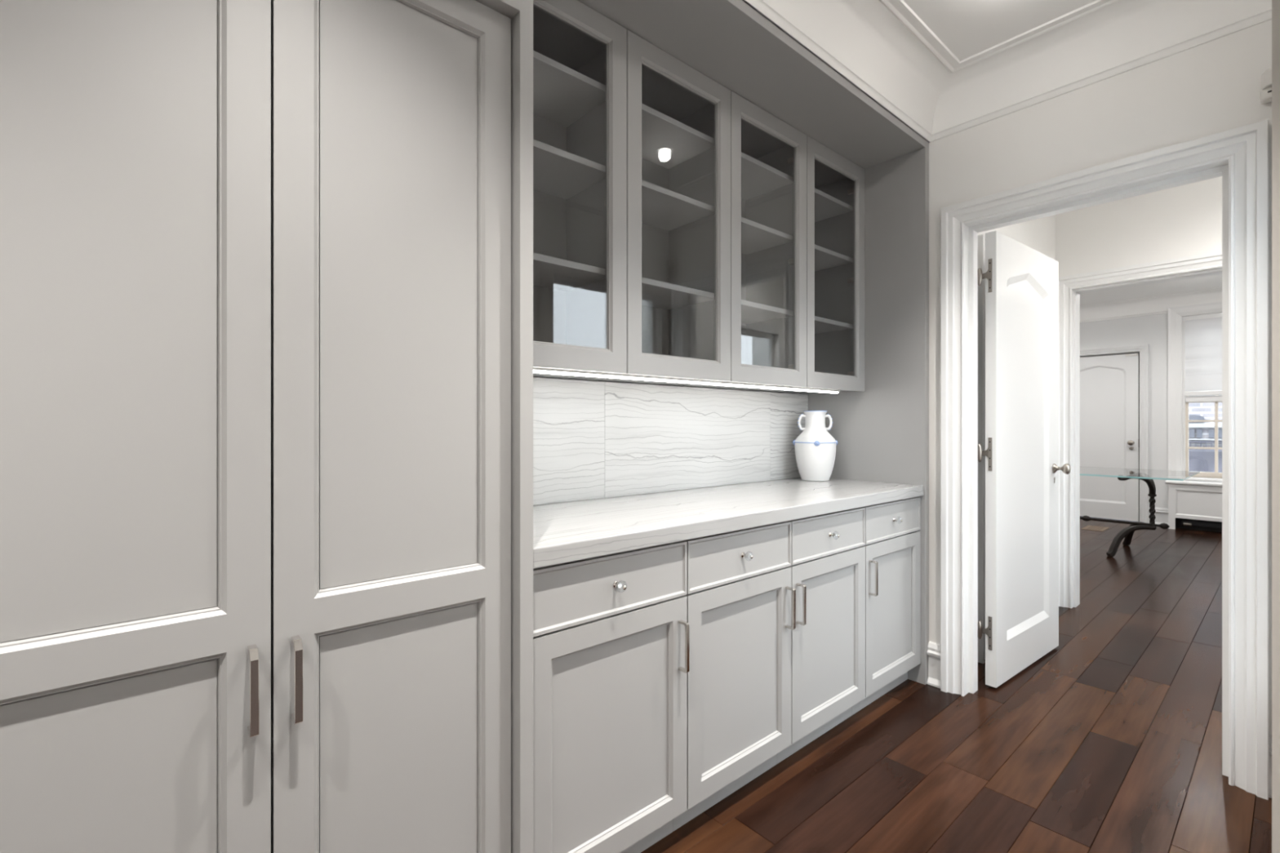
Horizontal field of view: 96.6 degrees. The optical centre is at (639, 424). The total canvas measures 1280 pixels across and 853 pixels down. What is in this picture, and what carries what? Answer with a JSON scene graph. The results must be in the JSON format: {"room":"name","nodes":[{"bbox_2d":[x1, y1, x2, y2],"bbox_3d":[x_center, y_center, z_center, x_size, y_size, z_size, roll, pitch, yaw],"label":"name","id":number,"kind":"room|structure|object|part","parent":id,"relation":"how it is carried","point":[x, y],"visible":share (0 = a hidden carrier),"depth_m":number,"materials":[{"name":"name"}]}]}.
{"room":"food storage area","nodes":[
{"label":"food storage area","id":0,"kind":"room"},
{"bbox_2d":[533,376,799,505],"bbox_3d":[-0.810,-0.150,1.692,4.390,2.640,0.100,0,0,-41],"label":"wall","id":1,"kind":"structure","parent":0,"point":[533,376],"depth_m":2.37,"materials":[{"name":"white paint"}]},
{"bbox_2d":[533,0,626,378],"bbox_3d":[-0.339,-0.705,1.759,0.500,1.086,0.336,0,0,-41],"label":"upper cabinet","id":2,"kind":"object","parent":1,"relation":"attached to","point":[580,54],"visible":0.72,"depth_m":1.84,"materials":[{"name":"grey paint"}]},
{"bbox_2d":[533,49,605,127],"bbox_3d":[-0.349,-1.064,1.770,0.464,0.020,0.264,0,0,-41],"label":"shelf","id":3,"kind":"object","parent":2,"relation":"attached to","point":[563,96],"depth_m":1.82,"materials":[{"name":"grey paint"}]},
{"bbox_2d":[533,138,605,199],"bbox_3d":[-0.349,-0.809,1.770,0.464,0.020,0.264,0,0,-41],"label":"shelf","id":4,"kind":"object","parent":2,"relation":"attached to","point":[557,173],"depth_m":1.82,"materials":[{"name":"grey paint"}]},
{"bbox_2d":[533,252,605,291],"bbox_3d":[-0.349,-0.484,1.770,0.464,0.020,0.264,0,0,-41],"label":"shelf","id":5,"kind":"object","parent":2,"relation":"attached to","point":[550,273],"depth_m":1.81,"materials":[{"name":"grey paint"}]},
{"bbox_2d":[570,30,730,385],"bbox_3d":[0.040,-0.705,2.087,0.500,1.086,0.336,0,0,-41],"label":"upper cabinet","id":6,"kind":"object","parent":1,"relation":"attached to","point":[678,117],"visible":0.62,"depth_m":2.11,"materials":[{"name":"grey paint"}]},
{"bbox_2d":[641,103,714,168],"bbox_3d":[0.030,-1.064,2.098,0.464,0.020,0.264,0,0,-41],"label":"shelf","id":7,"kind":"object","parent":6,"relation":"attached to","point":[667,143],"depth_m":2.13,"materials":[{"name":"grey paint"}]},
{"bbox_2d":[641,179,714,231],"bbox_3d":[0.030,-0.809,2.098,0.464,0.020,0.264,0,0,-41],"label":"shelf","id":8,"kind":"object","parent":6,"relation":"attached to","point":[663,209],"depth_m":2.13,"materials":[{"name":"grey paint"}]},
{"bbox_2d":[641,276,714,309],"bbox_3d":[0.030,-0.484,2.098,0.464,0.020,0.264,0,0,-41],"label":"shelf","id":9,"kind":"object","parent":6,"relation":"attached to","point":[655,295],"depth_m":2.12,"materials":[{"name":"grey paint"}]},
{"bbox_3d":[0.143,-0.704,1.968,0.498,1.084,0.021,0,0,-41],"label":"door","id":10,"kind":"part","parent":6,"relation":"part of","materials":[{"name":"grey paint"}]},
{"bbox_2d":[533,367,839,393],"bbox_3d":[0.246,-0.159,2.131,1.851,0.014,0.032,0,0,-41],"label":"light strip","id":11,"kind":"object","parent":6,"relation":"attached to","point":[535,370],"visible":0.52,"depth_m":1.98,"materials":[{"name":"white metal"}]},
{"bbox_2d":[533,377,808,505],"bbox_3d":[0.126,0.056,2.371,2.005,0.434,0.020,0,0,-41],"label":"backsplash","id":12,"kind":"structure","parent":1,"relation":"attached to","point":[592,439],"depth_m":2.29,"materials":[{"name":"white stone"}]},
{"bbox_2d":[671,90,806,390],"bbox_3d":[0.418,-0.705,2.415,0.500,1.086,0.336,0,0,-41],"label":"upper cabinet","id":13,"kind":"object","parent":1,"relation":"attached to","point":[768,155],"visible":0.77,"depth_m":2.45,"materials":[{"name":"grey paint"}]},
{"bbox_2d":[741,151,793,199],"bbox_3d":[0.409,-1.064,2.426,0.464,0.020,0.264,0,0,-41],"label":"shelf","id":14,"kind":"object","parent":13,"relation":"attached to","point":[759,180],"depth_m":2.46,"materials":[{"name":"grey paint"}]},
{"bbox_2d":[741,217,793,254],"bbox_3d":[0.409,-0.809,2.426,0.464,0.020,0.264,0,0,-41],"label":"shelf","id":15,"kind":"object","parent":13,"relation":"attached to","point":[757,238],"depth_m":2.46,"materials":[{"name":"grey paint"}]},
{"bbox_2d":[741,299,793,324],"bbox_3d":[0.409,-0.484,2.426,0.464,0.020,0.264,0,0,-41],"label":"shelf","id":16,"kind":"object","parent":13,"relation":"attached to","point":[752,313],"depth_m":2.45,"materials":[{"name":"grey paint"}]},
{"bbox_3d":[0.522,-0.704,2.296,0.498,1.084,0.021,0,0,-41],"label":"door","id":17,"kind":"part","parent":13,"relation":"part of","materials":[{"name":"grey paint"}]},
{"bbox_2d":[747,135,864,393],"bbox_3d":[0.797,-0.705,2.743,0.500,1.086,0.336,0,0,-41],"label":"upper cabinet","id":18,"kind":"object","parent":1,"relation":"attached to","point":[835,184],"visible":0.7,"depth_m":2.77,"materials":[{"name":"grey paint"}]},
{"bbox_2d":[814,187,853,222],"bbox_3d":[0.788,-1.064,2.755,0.464,0.020,0.264,0,0,-41],"label":"shelf","id":19,"kind":"object","parent":18,"relation":"attached to","point":[828,208],"depth_m":2.78,"materials":[{"name":"grey paint"}]},
{"bbox_2d":[814,244,853,271],"bbox_3d":[0.788,-0.809,2.755,0.464,0.020,0.264,0,0,-41],"label":"shelf","id":20,"kind":"object","parent":18,"relation":"attached to","point":[825,260],"depth_m":2.78,"materials":[{"name":"grey paint"}]},
{"bbox_2d":[814,315,853,333],"bbox_3d":[0.788,-0.484,2.755,0.464,0.020,0.264,0,0,-41],"label":"shelf","id":21,"kind":"object","parent":18,"relation":"attached to","point":[822,326],"depth_m":2.78,"materials":[{"name":"grey paint"}]},
{"bbox_3d":[0.900,-0.704,2.624,0.498,1.084,0.021,0,0,-41],"label":"door","id":22,"kind":"part","parent":18,"relation":"part of","materials":[{"name":"grey paint"}]},
{"bbox_2d":[742,0,928,142],"bbox_3d":[-0.593,-1.377,1.441,4.390,0.187,0.764,0,0,-41],"label":"wall","id":23,"kind":"structure","parent":0,"point":[742,0],"depth_m":2.05,"materials":[{"name":"white paint"}]},
{"bbox_2d":[742,0,1271,142],"bbox_3d":[0.016,-1.377,0.738,4.390,0.187,1.105,0,0,-41],"label":"trim","id":24,"kind":"structure","parent":23,"relation":"attached to","point":[864,41],"depth_m":2.12,"materials":[{"name":"white paint"}]},
{"bbox_2d":[640,519,1271,852],"bbox_3d":[2.608,1.210,2.258,11.300,0.080,7.200,0,0,-41],"label":"floor","id":25,"kind":"structure","parent":0,"point":[1109,741],"depth_m":2.00,"materials":[{"name":"brown wood"}]},
{"bbox_2d":[0,0,533,852],"bbox_3d":[-1.294,-0.055,0.749,2.263,2.450,0.633,0,0,-41],"label":"tall cabinet","id":26,"kind":"object","parent":25,"relation":"on","point":[266,266],"visible":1,"depth_m":0.95,"materials":[{"name":"grey paint"}]},
{"bbox_3d":[-0.800,-0.264,0.824,0.328,1.138,0.006,0,0,-41],"label":"panel","id":27,"kind":"part","parent":26,"relation":"part of","materials":[{"name":"grey paint"}]},
{"bbox_3d":[-0.800,0.686,0.824,0.328,0.638,0.006,0,0,-41],"label":"panel","id":28,"kind":"part","parent":26,"relation":"part of","materials":[{"name":"grey paint"}]},
{"bbox_3d":[-0.797,0.092,0.820,0.448,1.966,0.022,0,0,-41],"label":"door","id":29,"kind":"part","parent":26,"relation":"part of","materials":[{"name":"grey paint"}]},
{"bbox_3d":[-0.630,0.433,0.928,0.012,0.140,0.034,0,0,-41],"label":"handle","id":30,"kind":"part","parent":26,"relation":"part of","materials":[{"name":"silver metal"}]},
{"bbox_3d":[-0.583,0.433,0.969,0.012,0.140,0.034,0,0,-41],"label":"handle","id":31,"kind":"part","parent":26,"relation":"part of","materials":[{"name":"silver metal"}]},
{"bbox_3d":[-0.457,0.092,1.115,0.442,1.966,0.022,0,0,-41],"label":"door","id":32,"kind":"part","parent":26,"relation":"part of","materials":[{"name":"grey paint"}]},
{"bbox_3d":[-0.460,-0.264,1.118,0.322,1.138,0.006,0,0,-41],"label":"panel","id":33,"kind":"part","parent":26,"relation":"part of","materials":[{"name":"grey paint"}]},
{"bbox_3d":[-0.460,0.686,1.118,0.322,0.638,0.006,0,0,-41],"label":"panel","id":34,"kind":"part","parent":26,"relation":"part of","materials":[{"name":"grey paint"}]},
{"bbox_3d":[-1.296,-0.055,0.750,2.263,2.450,0.630,0,0,-41],"label":"frame","id":35,"kind":"part","parent":26,"relation":"part of","materials":[{"name":"grey paint"}]},
{"bbox_2d":[533,541,689,852],"bbox_3d":[-0.236,0.746,1.639,0.500,0.848,0.613,0,0,-41],"label":"base cabinet","id":36,"kind":"object","parent":25,"relation":"on","point":[611,632],"visible":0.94,"depth_m":1.43,"materials":[{"name":"grey wood"}]},
{"bbox_3d":[-0.062,0.400,1.439,0.482,0.133,0.006,0,0,-41],"label":"panel","id":37,"kind":"part","parent":36,"relation":"part of","materials":[{"name":"grey paint"}]},
{"bbox_3d":[-0.067,0.779,1.444,0.388,0.487,0.006,0,0,-41],"label":"panel","id":38,"kind":"part","parent":36,"relation":"part of","materials":[{"name":"grey paint"}]},
{"bbox_3d":[-0.064,0.401,1.441,0.496,0.148,0.022,0,0,-41],"label":"drawer","id":39,"kind":"part","parent":36,"relation":"part of","materials":[{"name":"grey paint"}]},
{"bbox_3d":[-0.056,0.402,1.430,0.017,0.017,0.016,0,0,-41],"label":"knob stem","id":40,"kind":"part","parent":36,"relation":"part of","materials":[{"name":"silver metal"}]},
{"bbox_3d":[0.120,0.608,1.564,0.011,0.137,0.033,0,0,-41],"label":"handle","id":41,"kind":"part","parent":36,"relation":"part of","materials":[{"name":"silver metal"}]},
{"bbox_2d":[533,477,923,568],"bbox_3d":[0.326,0.296,2.139,2.004,0.046,0.592,0,0,-41],"label":"countertop","id":42,"kind":"structure","parent":36,"relation":"on","point":[564,532],"depth_m":1.84,"materials":[{"name":"white stone"}]},
{"bbox_2d":[792,410,837,481],"bbox_3d":[0.865,0.102,2.816,0.203,0.342,0.203,0,0,-41],"label":"vase","id":43,"kind":"object","parent":42,"relation":"on","point":[815,448],"visible":1,"depth_m":2.75,"materials":[{"name":"white ceramic"}]},
{"bbox_3d":[0.799,-0.013,2.816,0.038,0.079,0.012,0,0,0],"label":"handle","id":44,"kind":"part","parent":43,"relation":"part of","materials":[{"name":"white ceramic"}]},
{"bbox_3d":[0.930,-0.013,2.816,0.038,0.079,0.012,0,0,0],"label":"handle","id":45,"kind":"part","parent":43,"relation":"part of","materials":[{"name":"white ceramic"}]},
{"bbox_2d":[672,521,795,831],"bbox_3d":[0.143,0.746,1.967,0.500,0.848,0.613,0,0,-41],"label":"base cabinet","id":46,"kind":"object","parent":25,"relation":"on","point":[740,588],"visible":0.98,"depth_m":1.75,"materials":[{"name":"grey wood"}]},
{"bbox_3d":[0.315,0.401,1.769,0.496,0.148,0.022,0,0,-41],"label":"drawer","id":47,"kind":"part","parent":46,"relation":"part of","materials":[{"name":"grey paint"}]},
{"bbox_3d":[0.315,0.779,1.769,0.496,0.598,0.022,0,0,-41],"label":"door","id":48,"kind":"part","parent":46,"relation":"part of","materials":[{"name":"grey paint"}]},
{"bbox_3d":[0.317,0.400,1.768,0.482,0.133,0.006,0,0,-41],"label":"panel","id":49,"kind":"part","parent":46,"relation":"part of","materials":[{"name":"grey paint"}]},
{"bbox_3d":[0.312,0.779,1.772,0.388,0.487,0.006,0,0,-41],"label":"panel","id":50,"kind":"part","parent":46,"relation":"part of","materials":[{"name":"grey paint"}]},
{"bbox_3d":[0.323,0.402,1.758,0.017,0.017,0.016,0,0,-41],"label":"knob stem","id":51,"kind":"part","parent":46,"relation":"part of","materials":[{"name":"silver metal"}]},
{"bbox_3d":[0.499,0.608,1.892,0.011,0.137,0.033,0,0,-41],"label":"handle","id":52,"kind":"part","parent":46,"relation":"part of","materials":[{"name":"silver metal"}]},
{"bbox_2d":[577,0,928,684],"bbox_3d":[0.326,-0.056,2.170,2.046,2.452,0.655,0,0,-41],"label":"wall","id":53,"kind":"structure","parent":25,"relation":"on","point":[881,432],"depth_m":2.58,"materials":[{"name":"grey paint"}]},
{"bbox_3d":[1.084,-0.056,2.827,0.040,2.452,0.655,0,0,-41],"label":"panel","id":54,"kind":"part","parent":53,"relation":"part of","materials":[{"name":"grey paint"}]},
{"bbox_2d":[777,506,865,764],"bbox_3d":[0.522,0.746,2.295,0.500,0.848,0.613,0,0,-41],"label":"base cabinet","id":55,"kind":"object","parent":25,"relation":"on","point":[828,566],"visible":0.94,"depth_m":2.09,"materials":[{"name":"grey wood"}]},
{"bbox_3d":[0.546,0.608,1.932,0.011,0.137,0.033,0,0,-41],"label":"handle","id":56,"kind":"part","parent":55,"relation":"part of","materials":[{"name":"silver metal"}]},
{"bbox_3d":[0.694,0.401,2.097,0.496,0.148,0.022,0,0,-41],"label":"drawer","id":57,"kind":"part","parent":55,"relation":"part of","materials":[{"name":"grey paint"}]},
{"bbox_3d":[0.694,0.779,2.097,0.496,0.598,0.022,0,0,-41],"label":"door","id":58,"kind":"part","parent":55,"relation":"part of","materials":[{"name":"grey paint"}]},
{"bbox_3d":[0.696,0.400,2.095,0.482,0.133,0.006,0,0,-41],"label":"panel","id":59,"kind":"part","parent":55,"relation":"part of","materials":[{"name":"grey paint"}]},
{"bbox_3d":[0.691,0.779,2.100,0.388,0.487,0.006,0,0,-41],"label":"panel","id":60,"kind":"part","parent":55,"relation":"part of","materials":[{"name":"grey paint"}]},
{"bbox_3d":[0.702,0.402,2.087,0.017,0.017,0.016,0,0,-41],"label":"knob stem","id":61,"kind":"part","parent":55,"relation":"part of","materials":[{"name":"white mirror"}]},
{"bbox_2d":[851,497,920,715],"bbox_3d":[0.901,0.746,2.623,0.500,0.848,0.613,0,0,-41],"label":"base cabinet","id":62,"kind":"object","parent":25,"relation":"on","point":[892,545],"visible":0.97,"depth_m":2.42,"materials":[{"name":"grey wood"}]},
{"bbox_3d":[0.925,0.608,2.260,0.011,0.137,0.033,0,0,-41],"label":"handle","id":63,"kind":"part","parent":62,"relation":"part of","materials":[{"name":"silver metal"}]},
{"bbox_3d":[1.073,0.401,2.425,0.496,0.148,0.022,0,0,-41],"label":"drawer","id":64,"kind":"part","parent":62,"relation":"part of","materials":[{"name":"grey paint"}]},
{"bbox_3d":[1.070,0.779,2.429,0.388,0.487,0.006,0,0,-41],"label":"panel","id":65,"kind":"part","parent":62,"relation":"part of","materials":[{"name":"grey paint"}]},
{"bbox_3d":[1.073,0.779,2.425,0.496,0.598,0.022,0,0,-41],"label":"door","id":66,"kind":"part","parent":62,"relation":"part of","materials":[{"name":"grey paint"}]},
{"bbox_3d":[1.075,0.400,2.424,0.482,0.133,0.006,0,0,-41],"label":"panel","id":67,"kind":"part","parent":62,"relation":"part of","materials":[{"name":"grey paint"}]},
{"bbox_2d":[1081,525,1109,531],"bbox_3d":[5.139,1.167,6.439,0.340,0.004,0.190,0,0,-41],"label":"floor vent","id":68,"kind":"object","parent":25,"relation":"in","point":[1090,527],"visible":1,"depth_m":6.42,"materials":[{"name":"beige metal"}]},
{"bbox_2d":[1080,466,1199,557],"bbox_3d":[4.112,0.804,5.609,1.160,0.747,1.900,0,0,-41],"label":"glass table","id":69,"kind":"object","parent":25,"relation":"on","point":[1122,473],"visible":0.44,"depth_m":5.10,"materials":[{"name":"teal"}]},
{"bbox_3d":[4.375,1.037,5.093,0.458,0.280,0.065,0,0,-7],"label":"leg","id":70,"kind":"part","parent":69,"relation":"part of","materials":[{"name":"metal"}]},
{"bbox_3d":[4.438,0.540,5.097,0.320,0.193,0.220,0,0,-41],"label":"arm","id":71,"kind":"part","parent":69,"relation":"part of","materials":[{"name":"metal"}]},
{"bbox_3d":[4.660,1.037,5.340,0.065,0.280,0.458,0,0,15],"label":"leg","id":72,"kind":"part","parent":69,"relation":"part of","materials":[{"name":"metal"}]},
{"bbox_3d":[4.112,0.436,5.609,1.160,0.012,1.900,0,0,-41],"label":"glass","id":73,"kind":"part","parent":69,"relation":"part of","materials":[{"name":"teal"}]},
{"bbox_3d":[4.600,0.780,5.122,0.047,0.290,0.047,0,0,-41],"label":"post","id":74,"kind":"part","parent":69,"relation":"part of","materials":[{"name":"metal"}]},
{"bbox_3d":[4.655,0.540,5.278,0.054,0.193,0.374,0,0,18],"label":"arm","id":75,"kind":"part","parent":69,"relation":"part of","materials":[{"name":"metal"}]},
{"bbox_2d":[1164,480,1222,532],"bbox_3d":[6.426,0.900,6.055,0.307,0.540,1.225,0,0,-41],"label":"radiator cover","id":76,"kind":"object","parent":25,"relation":"on","point":[1192,504],"visible":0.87,"depth_m":6.27,"materials":[{"name":"white paint"}]},
{"bbox_3d":[6.334,0.862,5.972,0.015,0.287,1.070,0,0,-41],"label":"panel moulding","id":77,"kind":"part","parent":76,"relation":"part of","materials":[{"name":"white paint"}]},
{"bbox_3d":[6.338,0.862,5.976,0.005,0.277,1.060,0,0,-41],"label":"panel","id":78,"kind":"part","parent":76,"relation":"part of","materials":[{"name":"white paint"}]},
{"bbox_2d":[903,0,1095,61],"bbox_3d":[-0.222,-1.495,0.952,4.510,0.050,1.990,0,0,-41],"label":"ceiling","id":79,"kind":"structure","parent":0,"point":[967,28],"depth_m":2.06,"materials":[{"name":"white paint"}]},
{"bbox_2d":[880,0,1117,72],"bbox_3d":[0.016,-1.466,0.738,4.080,0.008,0.795,0,0,-41],"label":"trim","id":80,"kind":"structure","parent":79,"relation":"attached to","point":[900,8],"depth_m":2.12,"materials":[{"name":"white paint"}]},
{"bbox_2d":[977,214,1055,259],"bbox_3d":[2.071,-0.150,3.234,1.835,2.640,0.100,0,0,-41],"label":"wall","id":81,"kind":"structure","parent":0,"point":[1038,234],"depth_m":3.45,"materials":[{"name":"white paint"}]},
{"bbox_2d":[977,234,985,663],"bbox_3d":[2.001,0.117,3.089,0.871,2.105,0.028,0,0,-41],"label":"door frame","id":82,"kind":"structure","parent":81,"relation":"in","point":[981,238],"depth_m":2.80,"materials":[{"name":"white paint"}]},
{"bbox_2d":[928,18,1271,736],"bbox_3d":[1.565,-0.150,2.360,0.075,2.640,2.200,0,0,-41],"label":"wall","id":83,"kind":"structure","parent":0,"point":[1214,86],"depth_m":2.17,"materials":[{"name":"white paint"}]},
{"bbox_2d":[927,641,940,688],"bbox_3d":[1.326,1.077,2.557,0.028,0.186,0.065,0,0,-41],"label":"baseboard","id":84,"kind":"structure","parent":83,"relation":"attached to","point":[934,649],"depth_m":2.56,"materials":[{"name":"white paint"}]},
{"bbox_2d":[977,230,1071,688],"bbox_3d":[1.863,0.151,2.741,0.834,2.014,0.117,0,0,-35],"label":"door","id":85,"kind":"structure","parent":83,"relation":"in","point":[1021,452],"depth_m":2.72,"materials":[{"name":"white paint"}]},
{"bbox_3d":[1.538,0.919,2.547,0.004,0.050,0.030,0,0,-37],"label":"hinge arm","id":86,"kind":"part","parent":85,"relation":"part of","materials":[{"name":"silver metal"}]},
{"bbox_3d":[1.538,0.125,2.547,0.004,0.050,0.030,0,0,-37],"label":"hinge arm","id":87,"kind":"part","parent":85,"relation":"part of","materials":[{"name":"silver metal"}]},
{"bbox_3d":[1.538,-0.667,2.547,0.004,0.050,0.030,0,0,-37],"label":"hinge arm","id":88,"kind":"part","parent":85,"relation":"part of","materials":[{"name":"silver metal"}]},
{"bbox_3d":[1.864,0.121,2.758,0.473,1.646,0.004,0,0,-37],"label":"panel","id":89,"kind":"part","parent":85,"relation":"part of","materials":[{"name":"white paint"}]},
{"bbox_3d":[2.160,0.224,2.922,0.056,0.056,0.071,0,0,-41],"label":"knob","id":90,"kind":"part","parent":85,"relation":"part of","materials":[{"name":"silver metal"}]},
{"bbox_2d":[965,161,1228,777],"bbox_3d":[1.706,0.142,2.201,0.083,2.056,0.835,0,0,-41],"label":"trim","id":91,"kind":"structure","parent":83,"relation":"attached to","point":[972,230],"depth_m":2.19,"materials":[{"name":"white paint"}]},
{"bbox_2d":[940,119,1269,799],"bbox_3d":[1.658,0.108,2.159,0.047,2.124,0.971,0,0,-41],"label":"trim","id":92,"kind":"structure","parent":83,"relation":"attached to","point":[1246,148],"depth_m":1.85,"materials":[{"name":"white paint"}]},
{"bbox_2d":[1260,66,1271,103],"bbox_3d":[1.978,-1.063,1.774,0.066,0.087,0.068,0,0,-41],"label":"sensor","id":93,"kind":"object","parent":83,"relation":"attached to","point":[1266,77],"visible":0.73,"depth_m":1.78,"materials":[{"name":"white plastic"}]},
{"bbox_2d":[1268,735,1271,798],"bbox_3d":[2.005,1.077,1.773,0.028,0.186,0.067,0,0,-41],"label":"baseboard","id":94,"kind":"structure","parent":83,"relation":"attached to","point":[1269,737],"depth_m":1.79,"materials":[{"name":"white paint"}]},
{"bbox_2d":[1080,343,1148,523],"bbox_3d":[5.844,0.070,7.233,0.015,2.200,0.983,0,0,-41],"label":"door frame","id":95,"kind":"structure","parent":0,"point":[1128,353],"depth_m":6.95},
{"bbox_2d":[1055,176,1222,276],"bbox_3d":[2.516,-0.150,4.030,0.120,2.640,4.200,0,0,-41],"label":"wall","id":96,"kind":"structure","parent":0,"point":[1184,220],"depth_m":3.40,"materials":[{"name":"white paint"}]},
{"bbox_2d":[1058,250,1222,608],"bbox_3d":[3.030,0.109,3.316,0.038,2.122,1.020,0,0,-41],"label":"trim","id":97,"kind":"structure","parent":96,"relation":"attached to","point":[1211,260],"depth_m":3.65,"materials":[{"name":"white paint"}]},
{"bbox_2d":[1080,288,1222,322],"bbox_3d":[4.231,-1.397,5.502,4.400,0.187,4.020,0,0,-41],"label":"trim","id":98,"kind":"structure","parent":96,"relation":"attached to","point":[1159,304],"depth_m":6.76,"materials":[{"name":"white paint"}]},
{"bbox_2d":[1080,313,1222,508],"bbox_3d":[5.948,-0.180,6.987,0.140,2.700,4.220,0,0,-41],"label":"wall","id":99,"kind":"structure","parent":0,"point":[1152,330],"depth_m":6.75,"materials":[{"name":"white paint"}]},
{"bbox_2d":[1080,353,1138,521],"bbox_3d":[5.725,0.150,7.129,0.114,2.024,0.768,0,0,-41],"label":"door","id":100,"kind":"structure","parent":99,"relation":"in","point":[1109,384],"depth_m":7.07,"materials":[{"name":"white paint"}]},
{"bbox_3d":[5.751,0.107,7.147,0.004,1.661,0.489,0,0,-41],"label":"panel","id":101,"kind":"part","parent":100,"relation":"part of","materials":[{"name":"white paint"}]},
{"bbox_3d":[5.918,0.215,6.877,0.074,0.060,0.060,0,0,-41],"label":"knob","id":102,"kind":"part","parent":100,"relation":"part of","materials":[{"name":"silver metal"}]},
{"bbox_2d":[1148,506,1168,524],"bbox_3d":[6.095,1.072,6.686,0.031,0.195,0.212,0,0,-41],"label":"baseboard","id":103,"kind":"structure","parent":99,"relation":"attached to","point":[1161,514],"depth_m":6.68,"materials":[{"name":"white paint"}]},
{"bbox_2d":[1168,301,1222,481],"bbox_3d":[6.590,-0.369,6.181,0.215,1.988,1.280,0,0,-41],"label":"window","id":104,"kind":"structure","parent":99,"relation":"in","point":[1178,402],"depth_m":6.55,"materials":[{"name":"white paint"}]},
{"bbox_2d":[1184,314,1222,395],"bbox_3d":[6.585,-0.786,6.177,0.036,0.907,1.032,0,0,-41],"label":"roman shade","id":105,"kind":"object","parent":104,"relation":"attached to","point":[1203,335],"visible":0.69,"depth_m":6.43,"materials":[{"name":"white fabric"}]},
{"bbox_3d":[6.601,-0.296,6.191,0.024,0.068,0.990,0,0,-41],"label":"meeting rail","id":106,"kind":"part","parent":104,"relation":"part of","materials":[{"name":"white paint"}]},
{"bbox_3d":[6.625,0.145,6.212,0.040,0.900,1.040,0,0,-41],"label":"sash","id":107,"kind":"part","parent":104,"relation":"part of","materials":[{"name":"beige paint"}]},
{"bbox_2d":[1080,274,1222,306],"bbox_3d":[4.269,-1.515,5.534,4.500,0.050,4.220,0,0,-41],"label":"ceiling","id":108,"kind":"structure","parent":0,"point":[1214,282],"depth_m":6.31,"materials":[{"name":"white paint"}]},
{"bbox_3d":[0.379,-0.150,0.242,4.490,2.640,0.120,0,0,-41],"label":"wall","id":109,"kind":"structure","parent":0,"visible":0},
{"bbox_2d":[1271,0,1279,852],"bbox_3d":[1.651,0.005,1.409,1.030,1.920,0.100,0,0,-41],"label":"door frame","id":110,"kind":"structure","parent":109,"relation":"in","point":[1275,3],"depth_m":1.11,"materials":[{"name":"white paint"}]},
{"label":"outside","id":111,"kind":"structure","parent":0,"visible":0},
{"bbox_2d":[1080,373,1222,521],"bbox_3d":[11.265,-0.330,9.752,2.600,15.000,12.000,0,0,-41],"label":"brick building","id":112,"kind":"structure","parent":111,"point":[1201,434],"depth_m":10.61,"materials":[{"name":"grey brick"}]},
{"bbox_3d":[10.481,0.312,10.528,0.050,0.025,3.000,0,0,-41],"label":"railing","id":113,"kind":"part","parent":112,"relation":"part of","materials":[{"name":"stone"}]}
]}

